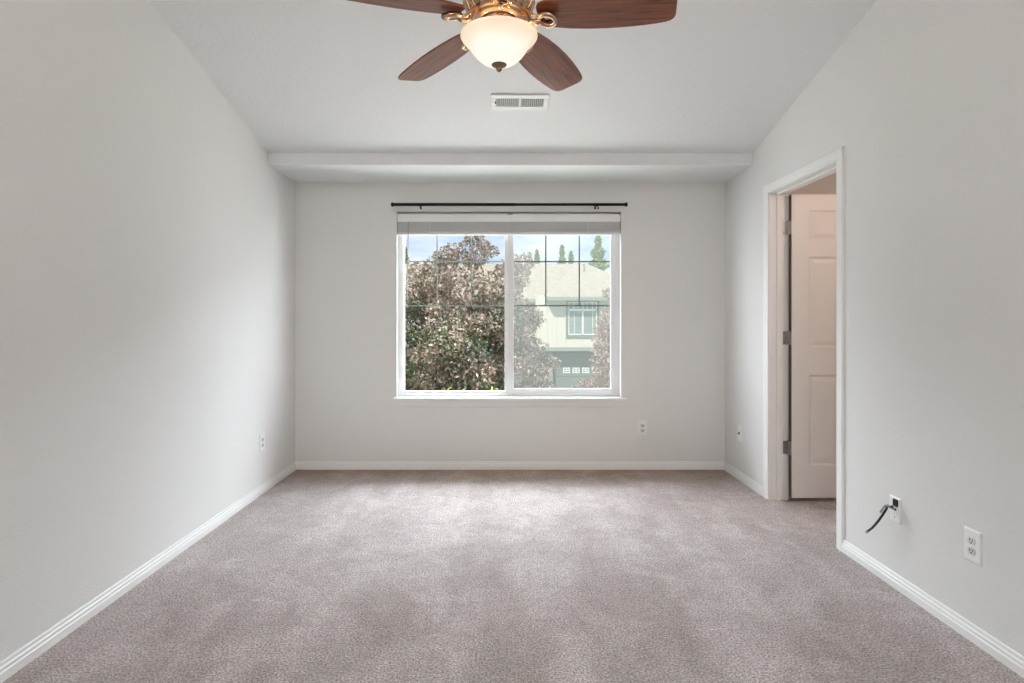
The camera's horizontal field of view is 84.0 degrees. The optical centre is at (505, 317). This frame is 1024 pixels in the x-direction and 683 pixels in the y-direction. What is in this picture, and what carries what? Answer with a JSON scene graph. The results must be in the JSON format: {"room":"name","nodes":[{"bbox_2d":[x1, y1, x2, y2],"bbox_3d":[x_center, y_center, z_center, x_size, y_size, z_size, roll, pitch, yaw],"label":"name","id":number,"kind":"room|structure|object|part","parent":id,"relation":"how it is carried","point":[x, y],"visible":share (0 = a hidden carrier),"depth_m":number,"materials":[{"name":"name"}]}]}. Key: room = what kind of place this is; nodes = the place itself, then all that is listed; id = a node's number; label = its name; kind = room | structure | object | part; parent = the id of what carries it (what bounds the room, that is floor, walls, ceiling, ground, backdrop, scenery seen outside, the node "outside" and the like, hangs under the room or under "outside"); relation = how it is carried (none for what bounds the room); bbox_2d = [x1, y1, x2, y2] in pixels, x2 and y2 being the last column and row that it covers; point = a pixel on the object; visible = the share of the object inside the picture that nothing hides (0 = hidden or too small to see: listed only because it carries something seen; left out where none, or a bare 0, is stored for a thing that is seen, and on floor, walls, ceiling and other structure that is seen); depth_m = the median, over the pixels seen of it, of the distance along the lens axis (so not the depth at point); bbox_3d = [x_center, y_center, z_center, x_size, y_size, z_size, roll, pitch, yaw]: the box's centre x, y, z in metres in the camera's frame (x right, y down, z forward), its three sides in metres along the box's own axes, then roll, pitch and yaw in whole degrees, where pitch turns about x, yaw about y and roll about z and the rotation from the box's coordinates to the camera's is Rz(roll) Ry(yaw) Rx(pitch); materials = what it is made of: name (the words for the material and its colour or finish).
{"room":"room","nodes":[
{"label":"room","id":0,"kind":"room"},
{"bbox_2d":[0,0,294,661],"bbox_3d":[-1.778,-0.718,1.405,0.140,3.886,6.689,0,0,0],"label":"wall","id":1,"kind":"structure","parent":0,"point":[147,233],"depth_m":2.52,"materials":[{"name":"white paint"}]},
{"bbox_2d":[0,462,295,682],"bbox_3d":[-1.700,1.193,1.397,0.015,0.064,6.394,0,0,0],"label":"baseboard","id":2,"kind":"structure","parent":1,"relation":"attached to","point":[20,658],"depth_m":2.49,"materials":[{"name":"white wood"}]},
{"bbox_2d":[259,433,264,451],"bbox_3d":[-1.703,0.871,3.982,0.009,0.121,0.079,0,0,0],"label":"power outlet","id":3,"kind":"object","parent":1,"relation":"attached to","point":[261,436],"visible":1,"depth_m":3.97,"materials":[{"name":"white plastic"}]},
{"bbox_2d":[295,182,724,460],"bbox_3d":[0.034,0.020,4.679,3.483,2.410,0.140,0,0,0],"label":"wall","id":4,"kind":"structure","parent":0,"point":[672,235],"depth_m":4.61,"materials":[{"name":"white paint"}]},
{"bbox_2d":[391,202,627,208],"bbox_3d":[0.027,-0.895,4.558,1.881,0.058,0.102,0,0,0],"label":"curtain rod","id":5,"kind":"object","parent":4,"relation":"attached to","point":[625,204],"visible":1,"depth_m":4.51,"materials":[{"name":"black metal"}]},
{"bbox_3d":[0.027,-0.902,4.524,1.841,0.025,0.025,0,0,0],"label":"rod","id":6,"kind":"part","parent":5,"relation":"part of","materials":[{"name":"black metal"}]},
{"bbox_2d":[393,213,626,406],"bbox_3d":[0.035,-0.072,4.662,1.882,1.580,0.165,0,0,0],"label":"window","id":7,"kind":"structure","parent":4,"relation":"in","point":[511,397],"depth_m":4.68,"materials":[{"name":"white plastic"}]},
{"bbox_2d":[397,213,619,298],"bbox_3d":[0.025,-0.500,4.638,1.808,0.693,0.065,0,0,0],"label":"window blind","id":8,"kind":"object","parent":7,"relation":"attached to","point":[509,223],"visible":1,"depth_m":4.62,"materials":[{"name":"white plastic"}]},
{"bbox_3d":[0.025,-0.688,4.643,1.800,0.022,0.054,0,0,0],"label":"rail","id":9,"kind":"part","parent":8,"relation":"part of","materials":[{"name":"white"}]},
{"bbox_3d":[0.035,0.655,4.634,1.882,0.022,0.110,0,0,0],"label":"sill","id":10,"kind":"part","parent":7,"relation":"part of","materials":[{"name":"white"}]},
{"bbox_3d":[0.463,-0.098,4.701,0.898,1.448,0.032,0,0,0],"label":"sliding sash","id":11,"kind":"part","parent":7,"relation":"part of","materials":[{"name":"white plastic"}]},
{"bbox_2d":[295,461,724,469],"bbox_3d":[0.034,1.193,4.601,3.483,0.064,0.015,0,0,0],"label":"baseboard","id":12,"kind":"structure","parent":4,"relation":"attached to","point":[300,465],"depth_m":4.60,"materials":[{"name":"white wood"}]},
{"bbox_2d":[638,421,646,435],"bbox_3d":[1.107,0.891,4.605,0.079,0.121,0.009,0,0,0],"label":"power outlet","id":13,"kind":"object","parent":4,"relation":"attached to","point":[642,425],"visible":1,"depth_m":4.60,"materials":[{"name":"white plastic"}]},
{"bbox_2d":[268,153,752,181],"bbox_3d":[0.034,-1.141,4.347,3.483,0.088,0.524,0,0,0],"label":"beam","id":14,"kind":"structure","parent":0,"point":[298,167],"depth_m":4.15,"materials":[{"name":"white paint"}]},
{"bbox_2d":[2,470,1023,682],"bbox_3d":[0.949,1.285,1.405,5.593,0.120,6.689,0,0,0],"label":"floor","id":15,"kind":"structure","parent":0,"point":[325,576],"depth_m":2.50,"materials":[{"name":"carpet"}]},
{"bbox_2d":[149,0,876,152],"bbox_3d":[0.024,-1.998,1.405,3.743,1.626,6.689,0,0,0],"label":"ceiling","id":16,"kind":"structure","parent":0,"point":[304,76],"depth_m":3.26,"materials":[{"name":"white paint"}]},
{"bbox_2d":[349,0,676,90],"bbox_3d":[-0.013,-1.302,2.125,1.255,0.739,1.230,0,0,0],"label":"ceiling fan","id":17,"kind":"object","parent":16,"relation":"hanging from","point":[499,34],"visible":1,"depth_m":2.10,"materials":[{"name":"brown wood"}]},
{"bbox_3d":[-0.392,-1.122,2.005,0.501,0.007,0.184,-3,14,-23],"label":"blade","id":18,"kind":"part","parent":17,"relation":"part of","materials":[{"name":"brown wood"}]},
{"bbox_3d":[-0.287,-1.122,2.460,0.184,0.007,0.501,-17,8,-40],"label":"blade","id":19,"kind":"part","parent":17,"relation":"part of","materials":[{"name":"brown wood"}]},
{"bbox_3d":[-0.026,-1.016,2.160,0.293,0.114,0.293,0,0,0],"label":"lamp shade","id":20,"kind":"part","parent":17,"relation":"part of","materials":[{"name":"white glass"}]},
{"bbox_3d":[0.179,-1.122,2.501,0.184,0.007,0.501,-15,-11,29],"label":"blade","id":21,"kind":"part","parent":17,"relation":"part of","materials":[{"name":"brown wood"}]},
{"bbox_3d":[0.362,-1.122,2.071,0.501,0.007,0.184,3,-12,13],"label":"blade","id":22,"kind":"part","parent":17,"relation":"part of","materials":[{"name":"brown wood"}]},
{"bbox_2d":[491,94,549,109],"bbox_3d":[0.087,-1.325,3.495,0.356,0.043,0.148,0,0,-1],"label":"ceiling vent","id":23,"kind":"object","parent":16,"relation":"in","point":[498,101],"visible":1,"depth_m":3.49,"materials":[{"name":"white metal"}]},
{"bbox_2d":[788,172,835,475],"bbox_3d":[2.771,0.005,4.450,1.750,2.440,0.100,0,0,0],"label":"wall","id":24,"kind":"structure","parent":0,"point":[826,185],"depth_m":4.40,"materials":[{"name":"white paint"}]},
{"bbox_2d":[725,0,1023,656],"bbox_3d":[1.835,-0.718,1.405,0.120,3.886,6.689,0,0,0],"label":"wall","id":25,"kind":"structure","parent":0,"point":[924,99],"depth_m":2.42,"materials":[{"name":"white paint"}]},
{"bbox_2d":[738,424,741,441],"bbox_3d":[1.768,0.873,4.310,0.016,0.125,0.076,0,0,0],"label":"plate","id":26,"kind":"object","parent":25,"relation":"attached to","point":[739,426],"visible":1,"depth_m":4.30,"materials":[{"name":"white plastic"}]},
{"bbox_2d":[724,462,762,496],"bbox_3d":[1.768,1.193,4.245,0.015,0.064,0.698,0,0,0],"label":"baseboard","id":27,"kind":"structure","parent":25,"relation":"attached to","point":[737,474],"depth_m":4.21,"materials":[{"name":"white wood"}]},
{"bbox_2d":[763,146,844,551],"bbox_3d":[1.835,0.163,3.438,0.152,2.125,0.911,0,0,0],"label":"trim","id":28,"kind":"structure","parent":25,"relation":"attached to","point":[775,193],"depth_m":3.82,"materials":[{"name":"white wood"}]},
{"bbox_2d":[783,194,835,497],"bbox_3d":[2.264,0.188,3.809,0.799,2.022,0.041,0,0,0],"label":"door","id":29,"kind":"structure","parent":25,"relation":"in","point":[810,227],"depth_m":3.79,"materials":[{"name":"white paint"}]},
{"bbox_2d":[890,494,900,524],"bbox_3d":[1.769,0.872,2.590,0.013,0.116,0.072,0,0,0],"label":"cable plate","id":30,"kind":"object","parent":25,"relation":"attached to","point":[895,515],"visible":1,"depth_m":2.58,"materials":[{"name":"white plastic"}]},
{"bbox_2d":[865,505,891,532],"bbox_3d":[1.734,0.935,2.635,0.057,0.168,0.133,0,0,-7],"label":"coaxial cable","id":31,"kind":"object","parent":30,"relation":"attached to","point":[886,508],"visible":0.95,"depth_m":2.61,"materials":[{"name":"black rubber"}]},
{"bbox_2d":[879,504,894,512],"bbox_3d":[1.739,0.868,2.586,0.060,0.052,0.042,0,0,0],"label":"cable","id":32,"kind":"object","parent":30,"relation":"attached to","point":[883,507],"visible":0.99,"depth_m":2.59,"materials":[{"name":"grey plastic"}]},
{"bbox_2d":[842,540,1023,677],"bbox_3d":[1.768,1.193,0.591,0.015,0.064,4.781,0,0,0],"label":"baseboard","id":33,"kind":"structure","parent":25,"relation":"attached to","point":[1004,654],"depth_m":2.30,"materials":[{"name":"white wood"}]},
{"bbox_2d":[964,526,981,566],"bbox_3d":[1.771,0.866,2.160,0.009,0.125,0.081,0,0,0],"label":"power outlet","id":34,"kind":"object","parent":25,"relation":"attached to","point":[972,538],"visible":1,"depth_m":2.15,"materials":[{"name":"white plastic"}]},
{"bbox_2d":[968,547,975,555],"bbox_3d":[1.769,0.885,2.160,0.005,0.026,0.034,0,0,0],"label":"socket","id":35,"kind":"object","parent":34,"relation":"attached to","point":[971,550],"depth_m":2.16,"materials":[{"name":"white plastic"}]},
{"bbox_2d":[968,536,975,544],"bbox_3d":[1.769,0.846,2.160,0.005,0.026,0.034,0,0,0],"label":"socket","id":36,"kind":"object","parent":34,"relation":"attached to","point":[971,539],"depth_m":2.16,"materials":[{"name":"white plastic"}]},
{"label":"outside","id":37,"kind":"structure","parent":0,"visible":0},
{"bbox_3d":[0.000,4.375,47.805,90.000,0.300,84.391,0,0,0],"label":"lawn","id":38,"kind":"structure","parent":37,"visible":0},
{"bbox_2d":[405,247,409,263],"bbox_3d":[-8.129,-0.793,45.973,1.322,10.037,1.315,0,0,-40],"label":"conifer tree","id":39,"kind":"object","parent":38,"relation":"on","point":[406,248],"visible":0.09,"depth_m":45.88,"materials":[{"name":"green plant"}]},
{"bbox_2d":[443,387,501,390],"bbox_3d":[-0.496,2.617,7.391,1.977,3.459,0.830,0,0,0],"label":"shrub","id":40,"kind":"object","parent":38,"relation":"on","point":[450,387],"visible":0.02,"depth_m":7.41,"materials":[{"name":"green plant"}]},
{"bbox_2d":[405,235,561,390],"bbox_3d":[-0.984,1.393,8.829,3.635,5.672,2.291,0,0,9],"label":"tree","id":41,"kind":"object","parent":38,"relation":"on","point":[442,360],"visible":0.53,"depth_m":8.62,"materials":[{"name":"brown plant"}]},
{"bbox_2d":[405,263,609,388],"bbox_3d":[-1.613,0.601,30.985,16.775,7.249,13.030,0,0,0],"label":"house","id":42,"kind":"structure","parent":38,"relation":"on","point":[568,330],"depth_m":25.50,"materials":[{"name":"beige"}]},
{"bbox_3d":[3.370,0.022,24.973,1.250,1.430,0.045,0,0,0],"label":"window sash","id":43,"kind":"part","parent":42,"relation":"part of","materials":[{"name":"white plastic"}]},
{"bbox_2d":[534,248,539,263],"bbox_3d":[2.549,-0.714,46.001,1.157,9.877,1.160,0,0,33],"label":"conifer tree","id":44,"kind":"object","parent":38,"relation":"on","point":[536,255],"visible":0.21,"depth_m":45.89,"materials":[{"name":"green plant"}]},
{"bbox_2d":[557,244,567,263],"bbox_3d":[4.554,-0.912,45.951,1.316,10.275,1.247,0,0,0],"label":"conifer tree","id":45,"kind":"object","parent":38,"relation":"on","point":[561,252],"visible":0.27,"depth_m":45.88,"materials":[{"name":"green plant"}]},
{"bbox_2d":[567,250,573,263],"bbox_3d":[5.378,-0.716,46.998,1.057,9.882,0.974,0,0,20],"label":"conifer tree","id":46,"kind":"object","parent":38,"relation":"on","point":[570,258],"visible":0.17,"depth_m":46.90,"materials":[{"name":"green plant"}]},
{"bbox_2d":[571,287,609,387],"bbox_3d":[2.414,1.732,10.813,2.224,4.995,2.055,0,0,24],"label":"tree","id":47,"kind":"object","parent":38,"relation":"on","point":[604,368],"visible":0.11,"depth_m":10.40,"materials":[{"name":"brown plant"}]},
{"bbox_2d":[587,235,609,270],"bbox_3d":[7.129,-1.146,43.998,2.106,10.742,2.088,0,0,0],"label":"conifer tree","id":48,"kind":"object","parent":38,"relation":"on","point":[597,253],"visible":0.34,"depth_m":43.74,"materials":[{"name":"green plant"}]}
]}

